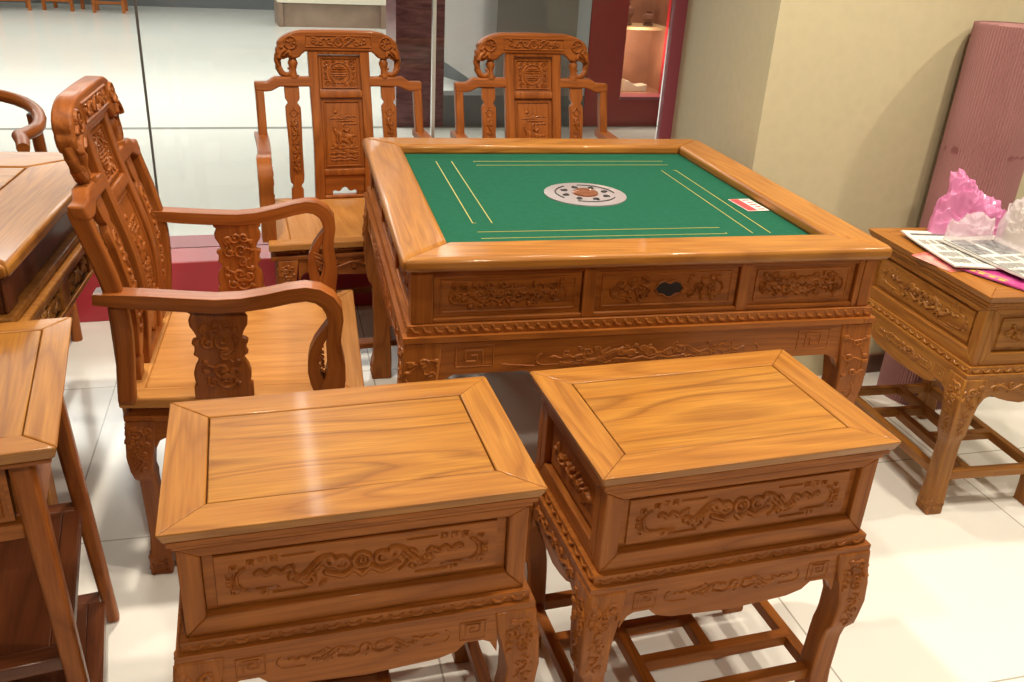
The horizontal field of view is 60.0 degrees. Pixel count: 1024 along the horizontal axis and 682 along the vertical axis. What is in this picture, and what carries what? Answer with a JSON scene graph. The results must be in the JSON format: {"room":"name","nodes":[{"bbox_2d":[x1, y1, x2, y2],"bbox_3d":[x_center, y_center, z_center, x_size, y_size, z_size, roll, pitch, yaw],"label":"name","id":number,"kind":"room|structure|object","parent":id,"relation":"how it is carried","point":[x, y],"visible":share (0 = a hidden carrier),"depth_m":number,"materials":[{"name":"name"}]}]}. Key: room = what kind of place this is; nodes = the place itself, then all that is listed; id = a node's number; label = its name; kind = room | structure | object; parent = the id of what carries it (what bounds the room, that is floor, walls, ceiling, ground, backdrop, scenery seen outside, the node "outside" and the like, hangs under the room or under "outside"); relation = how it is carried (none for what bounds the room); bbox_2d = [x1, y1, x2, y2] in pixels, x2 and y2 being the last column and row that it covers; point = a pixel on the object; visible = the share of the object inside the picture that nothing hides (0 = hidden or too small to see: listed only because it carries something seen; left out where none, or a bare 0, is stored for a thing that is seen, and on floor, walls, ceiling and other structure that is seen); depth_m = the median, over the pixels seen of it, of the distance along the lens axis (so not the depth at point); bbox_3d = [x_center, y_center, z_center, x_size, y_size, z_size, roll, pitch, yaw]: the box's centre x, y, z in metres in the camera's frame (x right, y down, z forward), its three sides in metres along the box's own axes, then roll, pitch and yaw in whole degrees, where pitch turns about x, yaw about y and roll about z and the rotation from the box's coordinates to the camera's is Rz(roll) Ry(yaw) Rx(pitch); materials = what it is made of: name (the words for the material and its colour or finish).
{"room":"furniture store","nodes":[
{"label":"furniture store","id":0,"kind":"room"},
{"bbox_2d":[0,0,273,9],"bbox_3d":[-5.262,-6.527,13.076,16.000,3.000,0.200,-4,26,-16],"label":"wall","id":1,"kind":"structure","parent":0,"point":[222,4],"depth_m":13.73,"materials":[{"name":"grey stone"}]},
{"bbox_2d":[386,0,444,126],"bbox_3d":[-0.668,-3.041,6.149,0.350,3.000,0.450,-4,26,-16],"label":"wall column","id":2,"kind":"structure","parent":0,"point":[408,22],"depth_m":6.38,"materials":[{"name":"red stone"}]},
{"bbox_2d":[430,0,436,137],"bbox_3d":[-0.258,-1.635,3.035,0.012,2.687,0.024,-4,26,-16],"label":"trim","id":3,"kind":"structure","parent":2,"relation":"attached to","point":[433,45],"depth_m":3.31,"materials":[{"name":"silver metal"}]},
{"bbox_2d":[444,0,578,95],"bbox_3d":[-0.050,-3.541,7.031,0.620,2.770,2.050,-4,26,-16],"label":"wall","id":4,"kind":"structure","parent":0,"point":[467,22],"depth_m":6.60,"materials":[{"name":"grey paint"}]},
{"bbox_2d":[444,62,468,81],"bbox_3d":[-0.356,-2.586,8.348,0.660,0.360,1.600,-4,26,-16],"label":"baseboard","id":5,"kind":"structure","parent":4,"relation":"attached to","point":[450,72],"depth_m":8.66,"materials":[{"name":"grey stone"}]},
{"bbox_2d":[576,0,591,95],"bbox_3d":[0.532,-3.214,6.400,0.105,2.770,0.340,-4,26,-16],"label":"trim","id":6,"kind":"structure","parent":4,"relation":"attached to","point":[585,6],"depth_m":6.62,"materials":[{"name":"grey"}]},
{"bbox_2d":[0,2,1023,681],"bbox_3d":[-2.842,-1.363,5.943,16.000,0.100,19.000,-4,26,-16],"label":"floor","id":7,"kind":"structure","parent":0,"point":[944,601],"depth_m":2.53,"materials":[{"name":"tile"}]},
{"bbox_2d":[0,0,31,10],"bbox_3d":[-6.848,-5.008,12.039,0.440,0.950,0.420,-11,29,-29],"label":"dining chair","id":8,"kind":"object","parent":7,"relation":"on","point":[27,2],"visible":1,"depth_m":12.13,"materials":[{"name":"brown wood"}]},
{"bbox_2d":[0,89,82,341],"bbox_3d":[-1.681,-0.302,2.691,0.633,0.837,0.554,-2,25,-11],"label":"chair","id":9,"kind":"object","parent":7,"relation":"on","point":[36,117],"visible":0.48,"depth_m":2.69,"materials":[{"name":"brown wood"}]},
{"bbox_2d":[0,317,119,681],"bbox_3d":[-1.004,0.400,1.426,0.618,0.700,0.498,-7,27,-21],"label":"stand","id":10,"kind":"object","parent":7,"relation":"on","point":[50,632],"visible":1,"depth_m":1.39,"materials":[{"name":"brown wood"}]},
{"bbox_2d":[0,152,125,504],"bbox_3d":[-1.631,0.058,1.989,1.304,0.780,0.859,-2,25,-11],"label":"desk","id":11,"kind":"object","parent":7,"relation":"on","point":[45,267],"visible":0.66,"depth_m":1.88,"materials":[{"name":"brown wood"}]},
{"bbox_2d":[41,0,84,11],"bbox_3d":[-6.282,-5.102,12.314,0.440,0.950,0.420,2,25,-3],"label":"dining chair","id":12,"kind":"object","parent":7,"relation":"on","point":[43,2],"visible":1,"depth_m":12.31,"materials":[{"name":"brown wood"}]},
{"bbox_2d":[91,0,127,13],"bbox_3d":[-5.656,-5.096,12.380,0.440,0.950,0.420,-4,26,-16],"label":"dining chair","id":13,"kind":"object","parent":7,"relation":"on","point":[123,3],"visible":1,"depth_m":12.38,"materials":[{"name":"brown wood"}]},
{"bbox_2d":[51,76,363,573],"bbox_3d":[-0.637,-0.055,2.052,0.563,1.038,0.636,-2,25,-12],"label":"carved armchair","id":14,"kind":"object","parent":7,"relation":"on","point":[247,337],"visible":0.8,"depth_m":1.86,"materials":[{"name":"brown wood"}]},
{"bbox_2d":[274,0,385,28],"bbox_3d":[-2.506,-4.682,12.365,1.540,0.550,0.600,-6,26,-18],"label":"counter","id":15,"kind":"object","parent":7,"relation":"on","point":[288,13],"depth_m":12.18,"materials":[{"name":"beige wood"}]},
{"bbox_2d":[275,0,385,5],"bbox_3d":[-2.502,-4.755,12.331,1.540,0.090,0.600,-6,26,-18],"label":"countertop","id":16,"kind":"structure","parent":15,"relation":"on","point":[351,2],"depth_m":12.11,"materials":[{"name":"beige"}]},
{"bbox_2d":[254,29,431,348],"bbox_3d":[-0.537,-0.490,3.020,0.652,1.022,0.580,-6,26,-19],"label":"carved armchair","id":17,"kind":"object","parent":7,"relation":"on","point":[339,81],"visible":0.56,"depth_m":3.06,"materials":[{"name":"brown wood"}]},
{"bbox_2d":[155,376,546,681],"bbox_3d":[-0.271,0.444,1.507,0.556,0.632,0.382,-4,26,-16],"label":"side table","id":18,"kind":"object","parent":7,"relation":"on","point":[353,534],"visible":1,"depth_m":1.31,"materials":[{"name":"brown wood"}]},
{"bbox_2d":[311,641,491,681],"bbox_3d":[-0.282,0.631,1.594,0.488,0.027,0.315,-4,26,-16],"label":"shelf","id":19,"kind":"object","parent":18,"relation":"attached to","point":[481,673],"depth_m":1.63,"materials":[{"name":"brown wood"}]},
{"bbox_2d":[450,32,618,138],"bbox_3d":[0.125,-0.522,3.162,0.658,1.033,0.580,-4,26,-16],"label":"carved armchair","id":20,"kind":"object","parent":7,"relation":"on","point":[532,86],"visible":0.22,"depth_m":3.21,"materials":[{"name":"brown wood"}]},
{"bbox_2d":[362,137,891,403],"bbox_3d":[0.175,-0.055,2.464,1.091,0.779,1.091,-3,26,-13],"label":"table","id":21,"kind":"object","parent":7,"relation":"on","point":[482,255],"visible":0.91,"depth_m":1.96,"materials":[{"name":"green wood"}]},
{"bbox_2d":[728,199,768,210],"bbox_3d":[0.610,-0.351,2.289,0.060,0.002,0.104,-4,26,-16],"label":"paper card","id":22,"kind":"object","parent":21,"relation":"on","point":[747,204],"visible":1,"depth_m":2.29,"materials":[{"name":"white"}]},
{"bbox_2d":[524,349,901,681],"bbox_3d":[0.322,0.397,1.683,0.556,0.632,0.382,-4,26,-16],"label":"side table","id":23,"kind":"object","parent":7,"relation":"on","point":[678,488],"visible":0.94,"depth_m":1.50,"materials":[{"name":"brown wood"}]},
{"bbox_2d":[535,590,806,681],"bbox_3d":[0.311,0.585,1.770,0.488,0.027,0.315,-4,26,-16],"label":"shelf","id":24,"kind":"object","parent":23,"relation":"attached to","point":[780,634],"depth_m":1.74,"materials":[{"name":"brown wood"}]},
{"bbox_2d":[854,228,1023,513],"bbox_3d":[1.250,0.064,2.519,0.382,0.632,0.556,-2,25,-11],"label":"side table","id":25,"kind":"object","parent":7,"relation":"on","point":[962,332],"visible":0.84,"depth_m":2.36,"materials":[{"name":"brown wood"}]},
{"bbox_2d":[912,251,962,271],"bbox_3d":[1.146,-0.211,2.344,0.123,0.002,0.154,-8,27,-23],"label":"leaflet","id":26,"kind":"object","parent":25,"relation":"on","point":[929,257],"visible":0.51,"depth_m":2.34,"materials":[{"name":"pink paper"}]},
{"bbox_2d":[854,383,1023,478],"bbox_3d":[1.239,0.252,2.606,0.315,0.027,0.488,-2,25,-11],"label":"shelf","id":27,"kind":"object","parent":25,"relation":"attached to","point":[960,470],"depth_m":2.57,"materials":[{"name":"brown wood"}]},
{"bbox_2d":[901,230,1001,269],"bbox_3d":[1.220,-0.247,2.401,0.202,0.008,0.304,1,25,-5],"label":"newspaper","id":28,"kind":"object","parent":25,"relation":"on","point":[931,242],"visible":0.6,"depth_m":2.38,"materials":[{"name":"white paper"}]},
{"bbox_2d":[919,239,990,264],"bbox_3d":[1.205,-0.239,2.376,0.146,0.003,0.207,1,25,-5],"label":"print","id":29,"kind":"object","parent":28,"relation":"on","point":[953,256],"depth_m":2.36,"materials":[{"name":"grey paper"}]},
{"bbox_2d":[940,235,1023,278],"bbox_3d":[1.308,-0.223,2.343,0.197,0.009,0.321,-4,26,-15],"label":"newspaper","id":30,"kind":"object","parent":28,"relation":"on","point":[996,251],"visible":1,"depth_m":2.37,"materials":[{"name":"white paper"}]},
{"bbox_2d":[950,240,1021,254],"bbox_3d":[1.278,-0.255,2.399,0.145,0.002,0.120,-4,26,-15],"label":"print","id":31,"kind":"object","parent":30,"relation":"on","point":[971,247],"depth_m":2.40},
{"bbox_2d":[984,256,1023,273],"bbox_3d":[1.316,-0.195,2.278,0.138,0.002,0.136,-4,26,-16],"label":"print","id":32,"kind":"object","parent":30,"relation":"on","point":[1011,264],"depth_m":2.29,"materials":[{"name":"grey paper"}]},
{"bbox_2d":[927,168,1007,237],"bbox_3d":[1.306,-0.391,2.523,0.237,0.193,0.132,3,25,0],"label":"plastic bag","id":33,"kind":"object","parent":25,"relation":"on","point":[965,210],"visible":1,"depth_m":2.49,"materials":[{"name":"pink plastic"}]},
{"bbox_2d":[947,263,1023,290],"bbox_3d":[1.262,-0.172,2.265,0.161,0.005,0.230,-14,30,-33],"label":"magazine","id":34,"kind":"object","parent":25,"relation":"on","point":[1001,276],"visible":0.49,"depth_m":2.24,"materials":[{"name":"pink paper"}]},
{"bbox_2d":[877,21,1023,409],"bbox_3d":[1.433,-0.374,2.822,0.244,1.190,0.321,19,29,31],"label":"roll","id":35,"kind":"object","parent":7,"relation":"on","point":[983,137],"visible":0.47,"depth_m":2.63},
{"bbox_2d":[583,0,671,125],"bbox_3d":[1.498,-3.135,6.627,1.850,3.000,0.150,-4,26,-16],"label":"wall","id":36,"kind":"structure","parent":0,"point":[609,18],"depth_m":6.81,"materials":[{"name":"red paint"}]},
{"bbox_2d":[443,91,583,126],"bbox_3d":[-0.007,-1.786,6.823,1.110,0.230,0.200,-4,26,-16],"label":"trim","id":37,"kind":"structure","parent":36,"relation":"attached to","point":[473,102],"depth_m":6.66,"materials":[{"name":"grey stone"}]},
{"bbox_2d":[619,93,659,99],"bbox_3d":[1.012,-1.938,7.037,0.405,0.023,0.170,-4,26,-16],"label":"trim","id":38,"kind":"structure","parent":36,"relation":"attached to","point":[623,96],"depth_m":6.99,"materials":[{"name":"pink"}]},
{"bbox_2d":[620,0,668,92],"bbox_3d":[0.967,-2.821,6.978,0.600,1.720,0.390,-4,26,-16],"label":"display case","id":39,"kind":"object","parent":36,"relation":"attached to","point":[644,45],"visible":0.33,"depth_m":7.35,"materials":[{"name":"brown"}]},
{"bbox_2d":[627,2,633,24],"bbox_3d":[0.914,-2.598,7.039,0.110,0.170,0.107,3,25,0],"label":"vase","id":40,"kind":"object","parent":39,"relation":"on","point":[631,10],"visible":0.41,"depth_m":7.01,"materials":[{"name":"brown ceramic"}]},
{"bbox_2d":[621,78,646,91],"bbox_3d":[0.979,-2.087,7.237,0.219,0.089,0.100,-4,26,-16],"label":"price card","id":41,"kind":"object","parent":39,"relation":"in","point":[627,86],"visible":0.89,"depth_m":7.20,"materials":[{"name":"beige paper"}]},
{"bbox_2d":[627,23,665,30],"bbox_3d":[0.948,-2.526,7.120,0.560,0.022,0.340,-4,26,-16],"label":"shelf","id":42,"kind":"object","parent":39,"relation":"attached to","point":[635,26],"depth_m":7.03,"materials":[{"name":"brown"}]},
{"bbox_2d":[643,11,654,25],"bbox_3d":[1.090,-2.575,7.084,0.100,0.110,0.098,3,25,0],"label":"jar","id":43,"kind":"object","parent":39,"relation":"on","point":[648,17],"visible":1,"depth_m":7.06,"materials":[{"name":"brown ceramic"}]},
{"bbox_2d":[671,0,1023,375],"bbox_3d":[2.309,-1.510,3.348,3.522,2.900,1.070,-4,26,-16],"label":"wall","id":44,"kind":"structure","parent":0,"point":[844,106],"depth_m":2.73,"materials":[{"name":"beige paint"}]},
{"bbox_2d":[133,0,158,194],"bbox_3d":[-1.230,-1.563,2.757,0.008,2.687,0.012,-4,26,-16],"label":"trim","id":45,"kind":"structure","parent":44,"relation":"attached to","point":[135,3],"depth_m":3.08,"materials":[{"name":"grey plastic"}]},
{"bbox_2d":[76,234,371,321],"bbox_3d":[-2.607,-0.152,2.991,6.660,0.213,0.310,-4,26,-16],"label":"trim","id":46,"kind":"structure","parent":44,"relation":"attached to","point":[193,269],"depth_m":3.26,"materials":[{"name":"red"}]},
{"bbox_2d":[136,0,432,248],"bbox_3d":[-0.745,-1.599,2.896,1.003,2.687,0.010,-4,26,-16],"label":"window","id":47,"kind":"structure","parent":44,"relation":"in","point":[136,0],"depth_m":3.26,"materials":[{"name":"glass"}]},
{"bbox_2d":[655,0,672,138],"bbox_3d":[0.198,-1.668,3.166,0.938,2.687,0.010,-4,26,-16],"label":"window","id":48,"kind":"structure","parent":44,"relation":"in","point":[672,0],"depth_m":3.57,"materials":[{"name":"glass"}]},
{"bbox_2d":[656,0,687,138],"bbox_3d":[0.687,-1.704,3.306,0.067,2.687,0.083,3,25,0],"label":"trim","id":49,"kind":"structure","parent":44,"relation":"attached to","point":[679,7],"depth_m":3.56,"materials":[{"name":"red"}]},
{"bbox_2d":[865,352,884,372],"bbox_3d":[2.586,-0.018,3.533,3.100,0.070,0.012,-4,26,-16],"label":"baseboard","id":50,"kind":"structure","parent":44,"relation":"attached to","point":[875,360],"depth_m":3.15,"materials":[{"name":"brown"}]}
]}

